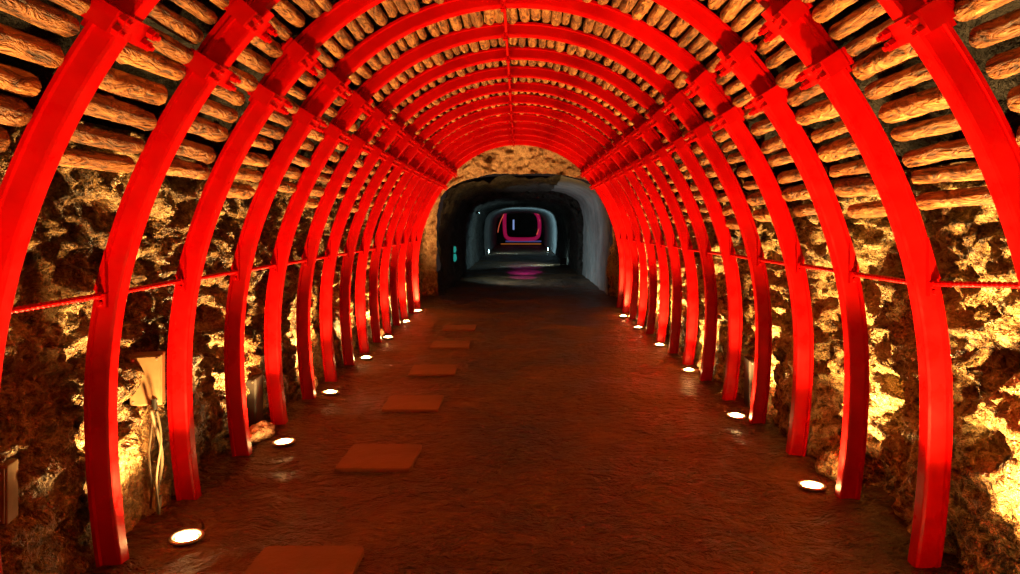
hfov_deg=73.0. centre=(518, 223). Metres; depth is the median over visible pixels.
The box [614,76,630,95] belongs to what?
log
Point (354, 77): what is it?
log
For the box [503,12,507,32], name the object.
rod
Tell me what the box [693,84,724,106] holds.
log
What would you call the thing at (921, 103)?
log
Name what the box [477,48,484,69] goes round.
log
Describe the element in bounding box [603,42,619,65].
log
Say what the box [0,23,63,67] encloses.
log
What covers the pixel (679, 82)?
log
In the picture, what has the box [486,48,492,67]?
log
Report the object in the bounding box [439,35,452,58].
log
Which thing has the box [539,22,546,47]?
log
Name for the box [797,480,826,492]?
uplight
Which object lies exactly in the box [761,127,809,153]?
log
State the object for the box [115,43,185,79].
log
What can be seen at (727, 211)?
log
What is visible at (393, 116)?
log
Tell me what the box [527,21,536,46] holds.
log
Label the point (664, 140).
log
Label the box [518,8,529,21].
log
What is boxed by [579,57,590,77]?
log
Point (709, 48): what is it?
log
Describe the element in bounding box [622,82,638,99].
log
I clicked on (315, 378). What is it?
stone
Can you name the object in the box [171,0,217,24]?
log
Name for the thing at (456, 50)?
log
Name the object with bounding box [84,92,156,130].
log
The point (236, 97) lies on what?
log
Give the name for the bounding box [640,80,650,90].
log
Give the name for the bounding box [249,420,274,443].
stone
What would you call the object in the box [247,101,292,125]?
log
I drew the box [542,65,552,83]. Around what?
log
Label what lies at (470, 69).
log
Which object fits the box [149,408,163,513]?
cable
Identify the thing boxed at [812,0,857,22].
log
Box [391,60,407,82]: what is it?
log
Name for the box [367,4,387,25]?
log
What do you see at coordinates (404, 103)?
log
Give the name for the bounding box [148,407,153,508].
cable
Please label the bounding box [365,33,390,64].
log
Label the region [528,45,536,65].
log
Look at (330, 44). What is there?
log
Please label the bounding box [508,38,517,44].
log
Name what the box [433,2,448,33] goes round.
log
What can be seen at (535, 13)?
log
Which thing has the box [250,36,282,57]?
log
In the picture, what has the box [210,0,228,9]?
log
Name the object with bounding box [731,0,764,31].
log
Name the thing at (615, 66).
log
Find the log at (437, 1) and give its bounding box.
[434,0,443,3]
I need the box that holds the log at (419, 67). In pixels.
[405,47,424,72]
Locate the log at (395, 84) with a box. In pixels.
[382,64,399,88]
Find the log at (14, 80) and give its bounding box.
[0,63,41,96]
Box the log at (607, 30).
[602,25,612,37]
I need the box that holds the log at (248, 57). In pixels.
[235,46,270,73]
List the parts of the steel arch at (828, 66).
leg, leg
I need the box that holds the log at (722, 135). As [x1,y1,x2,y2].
[714,121,748,141]
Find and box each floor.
[83,243,964,573]
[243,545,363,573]
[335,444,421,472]
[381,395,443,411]
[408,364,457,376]
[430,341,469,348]
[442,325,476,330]
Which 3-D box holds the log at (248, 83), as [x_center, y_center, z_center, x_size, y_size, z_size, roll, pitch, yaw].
[-1.530,-0.798,3.647,0.101,0.097,0.618,0,0,0]
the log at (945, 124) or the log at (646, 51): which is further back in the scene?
the log at (646, 51)
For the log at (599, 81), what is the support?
attached to the steel arch at (650, 136)
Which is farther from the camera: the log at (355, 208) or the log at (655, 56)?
the log at (355, 208)
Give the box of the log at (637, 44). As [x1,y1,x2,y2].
[630,39,643,52]
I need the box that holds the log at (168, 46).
[147,26,193,63]
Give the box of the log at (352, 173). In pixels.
[331,162,355,177]
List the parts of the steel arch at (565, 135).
leg, leg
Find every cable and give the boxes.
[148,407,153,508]
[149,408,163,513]
[155,409,161,514]
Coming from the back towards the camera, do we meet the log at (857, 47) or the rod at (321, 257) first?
the rod at (321, 257)
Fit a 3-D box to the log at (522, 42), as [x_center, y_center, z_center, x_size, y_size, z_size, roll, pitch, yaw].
[0.029,-1.623,5.923,0.075,0.066,0.618,0,-1,0]
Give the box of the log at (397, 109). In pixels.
[383,96,399,112]
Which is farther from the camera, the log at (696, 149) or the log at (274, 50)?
the log at (696, 149)
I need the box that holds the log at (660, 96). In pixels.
[655,83,673,104]
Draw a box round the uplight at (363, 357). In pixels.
[359,356,372,359]
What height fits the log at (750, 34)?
0.077 m
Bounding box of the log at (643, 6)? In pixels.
[632,0,653,19]
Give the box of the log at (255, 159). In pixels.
[221,150,269,166]
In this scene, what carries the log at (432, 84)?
attached to the steel arch at (372, 124)
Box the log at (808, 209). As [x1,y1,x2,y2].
[793,202,843,216]
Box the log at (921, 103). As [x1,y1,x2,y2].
[878,86,949,123]
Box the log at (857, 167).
[829,159,869,176]
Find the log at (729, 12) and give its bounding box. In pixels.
[720,0,751,22]
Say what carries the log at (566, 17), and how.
attached to the steel arch at (701, 82)
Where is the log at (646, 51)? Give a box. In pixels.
[639,29,664,59]
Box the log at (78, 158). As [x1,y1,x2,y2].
[59,147,134,172]
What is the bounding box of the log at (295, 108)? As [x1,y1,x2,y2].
[284,96,298,113]
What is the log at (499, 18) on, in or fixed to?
attached to the steel arch at (701, 82)
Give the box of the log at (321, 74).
[315,68,325,78]
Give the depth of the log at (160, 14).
2.95 m
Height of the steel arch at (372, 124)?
3.294 m
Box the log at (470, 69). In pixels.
[462,51,475,72]
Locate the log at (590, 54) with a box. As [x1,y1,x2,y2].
[586,34,602,58]
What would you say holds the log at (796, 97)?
attached to the steel arch at (828, 66)
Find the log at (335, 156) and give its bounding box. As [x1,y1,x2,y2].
[312,146,339,161]
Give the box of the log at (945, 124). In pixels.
[890,113,960,141]
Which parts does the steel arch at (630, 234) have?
leg, leg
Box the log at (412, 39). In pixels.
[396,14,418,47]
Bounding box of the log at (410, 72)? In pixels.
[405,67,414,77]
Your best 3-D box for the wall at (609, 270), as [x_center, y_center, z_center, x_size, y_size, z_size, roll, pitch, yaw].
[0.006,-0.178,14.490,4.662,3.875,2.380,0,0,0]
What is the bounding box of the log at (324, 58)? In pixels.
[317,47,334,67]
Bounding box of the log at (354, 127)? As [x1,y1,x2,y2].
[332,111,357,131]
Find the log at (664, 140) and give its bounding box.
[662,136,667,142]
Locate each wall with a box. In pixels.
[0,109,414,573]
[404,145,630,295]
[407,189,624,300]
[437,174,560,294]
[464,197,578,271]
[482,206,551,254]
[484,206,549,243]
[629,160,1019,573]
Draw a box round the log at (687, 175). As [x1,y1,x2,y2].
[684,167,705,178]
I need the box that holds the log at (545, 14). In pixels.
[541,9,550,22]
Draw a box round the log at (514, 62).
[509,44,518,64]
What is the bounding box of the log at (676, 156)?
[674,147,691,159]
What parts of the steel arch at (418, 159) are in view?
leg, leg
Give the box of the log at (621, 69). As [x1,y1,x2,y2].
[617,50,634,73]
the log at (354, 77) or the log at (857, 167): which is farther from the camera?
the log at (354, 77)
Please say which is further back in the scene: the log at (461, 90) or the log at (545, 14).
the log at (461, 90)
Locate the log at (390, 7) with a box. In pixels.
[381,0,397,17]
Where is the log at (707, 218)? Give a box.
[704,214,728,221]
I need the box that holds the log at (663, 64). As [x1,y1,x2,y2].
[655,57,671,73]
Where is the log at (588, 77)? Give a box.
[585,60,600,80]
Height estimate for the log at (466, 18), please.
0.069 m
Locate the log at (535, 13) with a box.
[530,9,541,20]
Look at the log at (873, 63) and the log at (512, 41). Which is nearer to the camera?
the log at (873, 63)
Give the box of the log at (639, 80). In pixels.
[636,65,653,83]
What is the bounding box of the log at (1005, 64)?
[985,47,1019,78]
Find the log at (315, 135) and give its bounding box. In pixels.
[288,117,324,140]
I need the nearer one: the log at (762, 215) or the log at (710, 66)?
the log at (710, 66)
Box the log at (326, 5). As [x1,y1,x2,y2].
[315,0,332,11]
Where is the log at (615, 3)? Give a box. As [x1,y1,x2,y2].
[612,0,621,7]
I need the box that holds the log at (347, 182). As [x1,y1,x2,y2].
[326,175,350,187]
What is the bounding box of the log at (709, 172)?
[705,163,736,177]
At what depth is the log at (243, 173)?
4.50 m
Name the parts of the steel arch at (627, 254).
leg, leg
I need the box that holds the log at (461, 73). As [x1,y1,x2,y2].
[452,54,465,76]
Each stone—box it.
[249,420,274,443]
[314,375,317,389]
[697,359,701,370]
[815,447,865,481]
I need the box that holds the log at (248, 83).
[229,65,258,91]
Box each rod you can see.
[11,293,100,313]
[128,279,180,292]
[201,270,236,279]
[252,264,275,270]
[287,259,305,264]
[316,256,327,259]
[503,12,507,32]
[505,41,508,55]
[708,251,720,254]
[731,254,747,258]
[760,258,783,264]
[800,264,833,272]
[854,272,906,283]
[934,281,1019,288]
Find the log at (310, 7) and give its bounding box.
[292,0,321,17]
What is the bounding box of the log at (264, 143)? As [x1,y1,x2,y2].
[228,130,273,149]
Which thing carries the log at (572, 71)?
attached to the steel arch at (372, 124)
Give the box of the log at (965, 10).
[953,0,1012,20]
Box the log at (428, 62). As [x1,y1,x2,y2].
[418,42,433,67]
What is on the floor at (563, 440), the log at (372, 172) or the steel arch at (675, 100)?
the steel arch at (675, 100)
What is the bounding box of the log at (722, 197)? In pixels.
[717,190,747,201]
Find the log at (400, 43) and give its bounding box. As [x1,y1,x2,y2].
[388,22,406,50]
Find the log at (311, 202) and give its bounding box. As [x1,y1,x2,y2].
[288,195,317,207]
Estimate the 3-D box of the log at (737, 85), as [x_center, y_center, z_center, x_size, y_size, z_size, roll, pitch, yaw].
[1.432,-0.907,4.408,0.080,0.082,0.618,0,0,-1]
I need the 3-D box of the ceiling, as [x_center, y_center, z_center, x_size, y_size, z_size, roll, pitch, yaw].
[0.003,-1.114,6.020,4.810,1.942,15.252,0,0,0]
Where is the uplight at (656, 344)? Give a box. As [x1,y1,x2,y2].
[653,343,665,346]
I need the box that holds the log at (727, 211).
[722,203,753,215]
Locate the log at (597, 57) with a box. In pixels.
[595,38,609,60]
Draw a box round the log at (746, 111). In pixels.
[743,107,764,118]
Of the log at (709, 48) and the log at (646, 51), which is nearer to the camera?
the log at (709, 48)
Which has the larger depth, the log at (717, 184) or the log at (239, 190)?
the log at (717, 184)
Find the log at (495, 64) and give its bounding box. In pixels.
[493,47,498,66]
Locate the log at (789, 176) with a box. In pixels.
[777,164,827,183]
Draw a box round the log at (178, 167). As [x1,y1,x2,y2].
[166,157,209,179]
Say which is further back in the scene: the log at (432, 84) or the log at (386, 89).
the log at (432, 84)
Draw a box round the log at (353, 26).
[332,2,364,40]
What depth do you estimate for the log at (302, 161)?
5.28 m
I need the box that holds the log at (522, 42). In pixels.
[518,21,525,47]
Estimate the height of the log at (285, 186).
0.090 m
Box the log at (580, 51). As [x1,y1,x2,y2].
[576,32,590,56]
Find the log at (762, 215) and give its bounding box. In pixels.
[753,207,793,221]
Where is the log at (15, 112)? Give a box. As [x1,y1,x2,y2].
[0,93,32,126]
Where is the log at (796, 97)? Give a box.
[787,72,851,106]
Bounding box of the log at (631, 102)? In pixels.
[628,90,646,106]
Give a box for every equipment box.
[245,373,262,426]
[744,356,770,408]
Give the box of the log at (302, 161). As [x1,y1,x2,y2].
[274,152,310,166]
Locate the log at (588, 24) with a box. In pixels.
[583,18,594,32]
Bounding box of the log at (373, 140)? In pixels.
[354,131,375,144]
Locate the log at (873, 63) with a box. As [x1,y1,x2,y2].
[852,43,917,79]
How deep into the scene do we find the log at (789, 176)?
4.49 m
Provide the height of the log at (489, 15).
0.103 m
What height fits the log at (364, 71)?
0.095 m
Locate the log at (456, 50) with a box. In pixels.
[449,31,460,54]
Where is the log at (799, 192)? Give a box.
[782,183,833,200]
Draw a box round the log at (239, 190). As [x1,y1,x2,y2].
[202,181,254,198]
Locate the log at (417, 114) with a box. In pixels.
[405,101,419,117]
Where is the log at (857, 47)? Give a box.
[845,18,893,57]
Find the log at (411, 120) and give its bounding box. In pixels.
[400,108,413,123]
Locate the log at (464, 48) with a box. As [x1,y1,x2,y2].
[454,28,468,52]
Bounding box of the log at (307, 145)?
[280,132,313,151]
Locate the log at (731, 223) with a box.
[726,218,759,229]
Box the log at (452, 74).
[444,57,454,77]
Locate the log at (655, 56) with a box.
[649,37,673,64]
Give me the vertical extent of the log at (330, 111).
0.079 m
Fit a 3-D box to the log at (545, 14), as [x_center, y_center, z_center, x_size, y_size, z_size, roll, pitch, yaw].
[0.211,-1.619,5.168,0.079,0.081,0.618,0,1,0]
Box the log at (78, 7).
[47,0,90,14]
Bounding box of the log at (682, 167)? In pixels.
[679,157,698,171]
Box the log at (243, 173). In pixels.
[235,168,261,181]
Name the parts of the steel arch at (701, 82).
leg, leg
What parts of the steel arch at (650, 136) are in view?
leg, leg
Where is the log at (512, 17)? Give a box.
[506,8,517,23]
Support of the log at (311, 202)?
attached to the steel arch at (675, 100)
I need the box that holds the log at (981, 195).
[916,186,993,209]
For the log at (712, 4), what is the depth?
3.87 m
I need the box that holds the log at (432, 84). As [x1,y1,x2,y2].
[424,67,435,86]
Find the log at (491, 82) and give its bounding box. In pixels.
[486,67,494,84]
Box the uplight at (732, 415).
[726,412,746,418]
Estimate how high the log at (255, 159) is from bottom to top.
0.100 m
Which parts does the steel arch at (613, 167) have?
leg, leg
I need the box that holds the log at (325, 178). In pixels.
[301,172,329,182]
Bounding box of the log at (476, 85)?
[469,70,479,87]
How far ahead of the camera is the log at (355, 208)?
7.54 m
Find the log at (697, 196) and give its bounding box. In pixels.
[693,190,718,199]
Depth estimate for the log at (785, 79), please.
3.77 m
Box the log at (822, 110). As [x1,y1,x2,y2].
[795,98,838,124]
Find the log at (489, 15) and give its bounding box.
[484,9,494,24]
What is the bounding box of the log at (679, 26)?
[669,0,703,37]
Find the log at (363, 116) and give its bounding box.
[359,113,366,119]
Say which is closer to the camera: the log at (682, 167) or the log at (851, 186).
the log at (851, 186)
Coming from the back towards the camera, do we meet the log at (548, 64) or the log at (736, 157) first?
the log at (548, 64)
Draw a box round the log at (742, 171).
[737,161,772,176]
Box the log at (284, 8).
[272,0,304,27]
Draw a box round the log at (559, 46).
[555,25,566,51]
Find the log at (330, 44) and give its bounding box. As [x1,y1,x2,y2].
[323,37,344,58]
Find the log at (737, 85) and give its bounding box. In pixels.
[724,79,744,95]
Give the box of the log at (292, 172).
[264,166,301,178]
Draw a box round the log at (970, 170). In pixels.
[911,161,984,183]
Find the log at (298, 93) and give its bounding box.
[287,85,306,99]
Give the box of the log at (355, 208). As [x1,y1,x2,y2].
[336,201,358,212]
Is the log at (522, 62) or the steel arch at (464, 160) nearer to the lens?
the log at (522, 62)
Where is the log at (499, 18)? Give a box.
[495,9,503,22]
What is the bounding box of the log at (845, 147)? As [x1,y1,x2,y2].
[818,132,888,161]
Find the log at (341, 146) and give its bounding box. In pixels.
[319,132,345,150]
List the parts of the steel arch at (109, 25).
leg, leg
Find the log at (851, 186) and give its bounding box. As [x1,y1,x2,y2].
[834,175,911,196]
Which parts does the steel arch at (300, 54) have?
leg, leg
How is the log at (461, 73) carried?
attached to the steel arch at (372, 124)
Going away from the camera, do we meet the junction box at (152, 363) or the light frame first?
the junction box at (152, 363)
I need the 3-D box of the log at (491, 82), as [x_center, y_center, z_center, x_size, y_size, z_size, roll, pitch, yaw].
[-0.306,-1.597,7.446,0.094,0.091,0.618,0,0,0]
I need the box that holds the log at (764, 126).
[751,111,795,135]
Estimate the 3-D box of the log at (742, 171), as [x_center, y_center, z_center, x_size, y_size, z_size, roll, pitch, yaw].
[1.764,-0.411,5.170,0.100,0.096,0.618,0,1,1]
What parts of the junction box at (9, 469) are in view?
lid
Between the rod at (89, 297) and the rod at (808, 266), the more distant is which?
the rod at (808, 266)
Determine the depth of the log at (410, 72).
6.06 m
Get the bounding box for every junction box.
[0,458,17,524]
[129,351,164,409]
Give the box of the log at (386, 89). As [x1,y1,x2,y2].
[372,72,391,94]
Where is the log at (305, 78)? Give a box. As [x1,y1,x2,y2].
[298,71,316,86]
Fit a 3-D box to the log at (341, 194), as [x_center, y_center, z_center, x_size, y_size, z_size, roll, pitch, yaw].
[-1.808,-0.303,6.684,0.092,0.095,0.618,0,0,1]
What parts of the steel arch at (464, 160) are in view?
leg, leg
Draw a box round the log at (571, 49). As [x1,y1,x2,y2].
[566,28,579,54]
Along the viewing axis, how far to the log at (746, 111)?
4.61 m
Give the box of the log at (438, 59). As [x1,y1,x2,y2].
[427,38,444,65]
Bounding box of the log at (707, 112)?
[703,96,733,117]
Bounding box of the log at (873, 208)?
[847,200,886,217]
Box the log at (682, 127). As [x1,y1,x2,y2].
[679,111,704,131]
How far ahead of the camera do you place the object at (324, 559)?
3.23 m
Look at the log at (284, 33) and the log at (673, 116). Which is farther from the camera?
the log at (673, 116)
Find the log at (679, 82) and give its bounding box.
[674,61,703,88]
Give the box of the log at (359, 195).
[342,190,360,199]
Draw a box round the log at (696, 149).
[692,136,720,153]
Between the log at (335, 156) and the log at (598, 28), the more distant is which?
the log at (335, 156)
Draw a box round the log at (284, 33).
[269,17,291,40]
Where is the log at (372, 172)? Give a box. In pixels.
[356,167,374,174]
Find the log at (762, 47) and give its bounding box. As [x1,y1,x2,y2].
[757,10,811,53]
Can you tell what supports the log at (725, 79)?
attached to the steel arch at (300, 54)
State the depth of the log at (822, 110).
3.69 m
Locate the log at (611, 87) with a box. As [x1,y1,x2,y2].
[608,74,622,90]
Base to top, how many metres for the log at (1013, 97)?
0.114 m
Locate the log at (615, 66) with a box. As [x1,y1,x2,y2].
[612,48,624,71]
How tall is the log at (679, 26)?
0.111 m
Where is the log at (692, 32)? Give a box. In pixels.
[678,26,698,47]
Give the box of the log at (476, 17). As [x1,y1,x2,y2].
[469,11,483,27]
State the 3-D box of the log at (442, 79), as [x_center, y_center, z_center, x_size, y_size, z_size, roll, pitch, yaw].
[-0.780,-1.470,6.688,0.114,0.095,0.618,0,0,0]
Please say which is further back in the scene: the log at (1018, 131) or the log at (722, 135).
the log at (722, 135)
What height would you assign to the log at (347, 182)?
0.102 m
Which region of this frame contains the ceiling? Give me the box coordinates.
[0,0,1019,202]
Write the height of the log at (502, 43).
0.093 m
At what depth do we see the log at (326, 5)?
3.86 m
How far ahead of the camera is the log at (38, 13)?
2.25 m
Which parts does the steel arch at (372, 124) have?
leg, leg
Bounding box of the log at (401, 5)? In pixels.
[393,0,408,14]
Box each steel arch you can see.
[0,0,1019,573]
[84,0,952,567]
[167,0,868,500]
[224,0,812,456]
[264,22,771,424]
[296,46,741,400]
[320,66,716,381]
[339,81,697,364]
[355,94,681,352]
[369,105,668,342]
[380,114,656,333]
[390,121,647,325]
[398,129,638,319]
[406,135,631,313]
[412,140,624,307]
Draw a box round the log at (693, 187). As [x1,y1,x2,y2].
[690,178,713,190]
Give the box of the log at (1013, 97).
[1007,85,1019,112]
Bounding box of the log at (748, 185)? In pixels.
[743,177,777,189]
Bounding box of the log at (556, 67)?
[553,50,564,71]
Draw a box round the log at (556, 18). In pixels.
[551,11,561,25]
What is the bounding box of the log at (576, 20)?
[570,15,581,29]
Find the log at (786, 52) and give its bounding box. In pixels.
[765,43,795,68]
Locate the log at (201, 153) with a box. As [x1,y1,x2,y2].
[145,133,215,163]
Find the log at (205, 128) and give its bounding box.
[158,110,228,141]
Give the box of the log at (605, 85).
[602,81,609,89]
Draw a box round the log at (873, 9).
[828,0,885,40]
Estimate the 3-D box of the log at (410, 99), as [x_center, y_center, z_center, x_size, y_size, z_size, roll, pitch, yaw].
[-1.096,-1.258,6.690,0.077,0.075,0.618,0,0,0]
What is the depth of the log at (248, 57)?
3.73 m
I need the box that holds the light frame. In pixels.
[498,213,540,243]
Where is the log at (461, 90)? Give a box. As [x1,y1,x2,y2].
[454,74,464,92]
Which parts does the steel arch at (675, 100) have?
leg, leg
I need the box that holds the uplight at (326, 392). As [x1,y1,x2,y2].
[321,390,339,395]
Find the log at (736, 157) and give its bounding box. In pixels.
[727,146,763,163]
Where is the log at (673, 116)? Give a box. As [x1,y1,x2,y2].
[671,103,692,119]
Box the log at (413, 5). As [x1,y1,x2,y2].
[405,0,419,12]
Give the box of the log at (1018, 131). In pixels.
[1016,126,1019,146]
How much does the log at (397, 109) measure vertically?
0.085 m
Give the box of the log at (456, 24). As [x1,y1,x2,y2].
[449,16,461,30]
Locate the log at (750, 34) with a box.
[741,17,766,41]
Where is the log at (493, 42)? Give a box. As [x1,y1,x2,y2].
[490,39,497,46]
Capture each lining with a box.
[484,206,556,254]
[552,175,609,294]
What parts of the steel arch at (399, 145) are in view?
leg, leg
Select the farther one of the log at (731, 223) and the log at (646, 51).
the log at (731, 223)
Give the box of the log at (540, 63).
[537,46,547,66]
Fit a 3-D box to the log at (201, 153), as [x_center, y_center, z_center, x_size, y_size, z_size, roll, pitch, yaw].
[-1.770,-0.398,3.652,0.114,0.117,0.618,0,-1,-1]
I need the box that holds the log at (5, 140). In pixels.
[0,127,10,152]
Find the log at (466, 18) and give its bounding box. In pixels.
[461,13,471,27]
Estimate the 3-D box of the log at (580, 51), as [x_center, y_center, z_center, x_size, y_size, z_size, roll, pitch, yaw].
[0.551,-1.545,5.925,0.099,0.102,0.618,0,1,0]
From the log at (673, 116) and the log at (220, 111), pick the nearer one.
the log at (220, 111)
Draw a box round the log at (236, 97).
[185,75,244,105]
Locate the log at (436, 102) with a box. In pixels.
[425,87,439,105]
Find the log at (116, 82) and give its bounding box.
[98,67,167,104]
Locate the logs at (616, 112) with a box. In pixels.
[356,70,704,223]
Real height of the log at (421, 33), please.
0.073 m
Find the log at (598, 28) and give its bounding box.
[593,4,609,35]
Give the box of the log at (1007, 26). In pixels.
[969,8,1019,47]
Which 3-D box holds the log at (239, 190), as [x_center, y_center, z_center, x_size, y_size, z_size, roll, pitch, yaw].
[-1.849,-0.224,4.403,0.113,0.116,0.618,0,0,0]
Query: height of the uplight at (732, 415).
0.080 m
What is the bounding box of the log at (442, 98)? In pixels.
[435,84,445,100]
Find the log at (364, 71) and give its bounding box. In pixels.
[345,51,371,78]
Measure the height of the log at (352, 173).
0.116 m
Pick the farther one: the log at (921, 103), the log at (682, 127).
the log at (682, 127)
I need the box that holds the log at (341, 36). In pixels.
[321,13,353,49]
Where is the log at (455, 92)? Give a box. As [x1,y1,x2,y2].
[447,78,457,94]
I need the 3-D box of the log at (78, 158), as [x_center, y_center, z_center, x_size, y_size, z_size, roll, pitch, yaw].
[-1.812,-0.271,2.885,0.088,0.082,0.618,0,1,0]
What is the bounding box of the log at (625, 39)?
[619,18,643,46]
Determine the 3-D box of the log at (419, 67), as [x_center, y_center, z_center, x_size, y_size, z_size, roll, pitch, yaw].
[-0.895,-1.412,5.933,0.102,0.098,0.618,0,1,0]
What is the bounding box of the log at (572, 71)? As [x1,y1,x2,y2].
[568,54,582,74]
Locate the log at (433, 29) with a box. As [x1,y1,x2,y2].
[421,5,439,36]
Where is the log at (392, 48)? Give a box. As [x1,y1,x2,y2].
[387,43,399,58]
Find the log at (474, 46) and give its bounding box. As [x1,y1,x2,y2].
[469,26,478,51]
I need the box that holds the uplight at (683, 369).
[681,368,696,371]
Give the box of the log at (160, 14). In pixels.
[147,2,203,43]
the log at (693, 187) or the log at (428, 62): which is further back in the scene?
the log at (693, 187)
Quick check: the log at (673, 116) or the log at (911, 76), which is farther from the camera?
the log at (673, 116)
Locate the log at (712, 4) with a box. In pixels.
[708,0,727,9]
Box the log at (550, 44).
[547,40,554,48]
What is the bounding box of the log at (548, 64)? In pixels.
[547,47,554,66]
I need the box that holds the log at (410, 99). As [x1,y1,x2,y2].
[400,85,413,102]
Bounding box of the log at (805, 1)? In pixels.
[801,0,814,2]
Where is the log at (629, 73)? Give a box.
[626,55,646,78]
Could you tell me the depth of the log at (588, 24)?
5.28 m
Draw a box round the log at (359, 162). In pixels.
[340,151,363,167]
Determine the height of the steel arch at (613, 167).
3.298 m
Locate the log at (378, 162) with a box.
[362,155,379,166]
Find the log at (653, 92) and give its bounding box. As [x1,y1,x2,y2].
[649,75,665,96]
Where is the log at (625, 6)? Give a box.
[619,0,637,12]
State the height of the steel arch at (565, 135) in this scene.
3.304 m
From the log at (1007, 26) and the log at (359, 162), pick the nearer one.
the log at (1007, 26)
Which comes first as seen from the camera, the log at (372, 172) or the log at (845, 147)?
the log at (845, 147)
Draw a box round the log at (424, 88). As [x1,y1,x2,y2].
[414,72,428,90]
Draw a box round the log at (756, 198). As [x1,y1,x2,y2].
[747,189,785,205]
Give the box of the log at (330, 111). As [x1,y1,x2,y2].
[307,95,337,116]
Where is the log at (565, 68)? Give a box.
[562,65,568,71]
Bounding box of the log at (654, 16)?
[646,3,665,25]
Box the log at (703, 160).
[699,149,727,165]
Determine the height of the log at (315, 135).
0.100 m
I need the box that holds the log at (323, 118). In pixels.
[320,116,328,127]
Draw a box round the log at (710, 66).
[706,55,720,72]
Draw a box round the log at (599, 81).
[595,65,608,84]
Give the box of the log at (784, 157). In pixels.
[768,148,816,166]
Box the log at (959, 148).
[902,138,974,167]
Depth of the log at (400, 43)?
5.28 m
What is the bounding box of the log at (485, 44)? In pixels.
[479,23,489,49]
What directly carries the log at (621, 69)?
attached to the steel arch at (372, 124)
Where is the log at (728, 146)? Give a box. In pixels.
[721,134,755,152]
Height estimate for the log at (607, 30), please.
0.064 m
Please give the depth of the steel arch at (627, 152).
8.54 m
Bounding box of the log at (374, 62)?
[353,41,382,70]
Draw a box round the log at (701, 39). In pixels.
[688,33,708,53]
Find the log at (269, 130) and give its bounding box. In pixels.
[238,116,284,139]
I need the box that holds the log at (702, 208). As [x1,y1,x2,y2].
[699,202,723,212]
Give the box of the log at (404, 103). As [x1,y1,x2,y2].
[390,88,406,106]
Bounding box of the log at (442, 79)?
[433,62,445,82]
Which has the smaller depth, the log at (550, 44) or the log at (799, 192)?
the log at (799, 192)
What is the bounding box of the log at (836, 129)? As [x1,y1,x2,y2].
[811,120,848,142]
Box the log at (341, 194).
[323,188,344,198]
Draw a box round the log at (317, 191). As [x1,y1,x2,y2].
[294,181,323,196]
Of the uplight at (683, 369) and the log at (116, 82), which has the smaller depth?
the log at (116, 82)
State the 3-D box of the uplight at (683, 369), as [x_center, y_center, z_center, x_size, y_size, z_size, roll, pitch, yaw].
[1.850,1.607,7.486,0.168,0.077,0.168,0,0,-29]
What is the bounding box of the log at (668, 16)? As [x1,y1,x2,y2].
[657,9,675,29]
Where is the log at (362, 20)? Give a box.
[355,12,373,33]
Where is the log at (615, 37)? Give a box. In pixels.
[610,29,622,43]
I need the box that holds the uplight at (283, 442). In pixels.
[272,438,295,447]
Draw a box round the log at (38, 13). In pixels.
[0,0,79,36]
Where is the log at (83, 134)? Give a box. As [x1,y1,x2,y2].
[70,123,144,153]
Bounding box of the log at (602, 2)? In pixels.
[597,0,608,4]
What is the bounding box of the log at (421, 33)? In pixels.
[408,11,426,39]
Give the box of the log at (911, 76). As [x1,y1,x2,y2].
[864,62,932,99]
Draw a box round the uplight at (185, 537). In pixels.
[168,528,204,546]
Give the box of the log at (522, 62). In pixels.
[519,44,526,65]
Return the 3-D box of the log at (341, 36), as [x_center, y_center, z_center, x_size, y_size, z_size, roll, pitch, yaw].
[-1.161,-1.230,4.410,0.094,0.087,0.618,0,0,0]
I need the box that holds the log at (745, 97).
[732,90,752,106]
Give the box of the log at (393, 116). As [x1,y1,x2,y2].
[375,101,395,119]
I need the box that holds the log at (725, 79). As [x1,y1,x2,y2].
[716,52,757,84]
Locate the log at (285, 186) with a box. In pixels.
[259,180,296,192]
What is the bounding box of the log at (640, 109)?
[637,96,655,112]
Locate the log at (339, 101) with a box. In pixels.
[313,81,345,105]
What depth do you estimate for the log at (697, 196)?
6.82 m
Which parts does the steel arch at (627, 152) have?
leg, leg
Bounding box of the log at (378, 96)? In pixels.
[361,79,383,101]
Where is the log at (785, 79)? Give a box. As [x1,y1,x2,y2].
[775,61,806,88]
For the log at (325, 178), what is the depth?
6.03 m
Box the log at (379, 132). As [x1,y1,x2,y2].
[360,120,381,136]
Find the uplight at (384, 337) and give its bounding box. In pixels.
[382,336,393,338]
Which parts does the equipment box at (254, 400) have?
lid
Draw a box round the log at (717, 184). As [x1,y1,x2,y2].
[713,175,743,189]
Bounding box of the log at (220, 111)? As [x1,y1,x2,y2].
[199,99,237,122]
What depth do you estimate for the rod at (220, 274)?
4.42 m
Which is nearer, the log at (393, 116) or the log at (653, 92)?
the log at (653, 92)
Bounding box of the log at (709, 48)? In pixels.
[695,41,717,60]
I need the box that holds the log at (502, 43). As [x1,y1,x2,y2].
[496,20,505,46]
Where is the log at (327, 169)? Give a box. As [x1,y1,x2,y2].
[321,164,332,173]
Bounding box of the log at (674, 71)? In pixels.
[666,54,691,79]
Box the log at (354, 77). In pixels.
[335,60,360,84]
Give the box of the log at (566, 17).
[561,12,570,24]
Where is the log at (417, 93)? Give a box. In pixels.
[408,77,420,96]
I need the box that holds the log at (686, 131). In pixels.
[682,130,688,140]

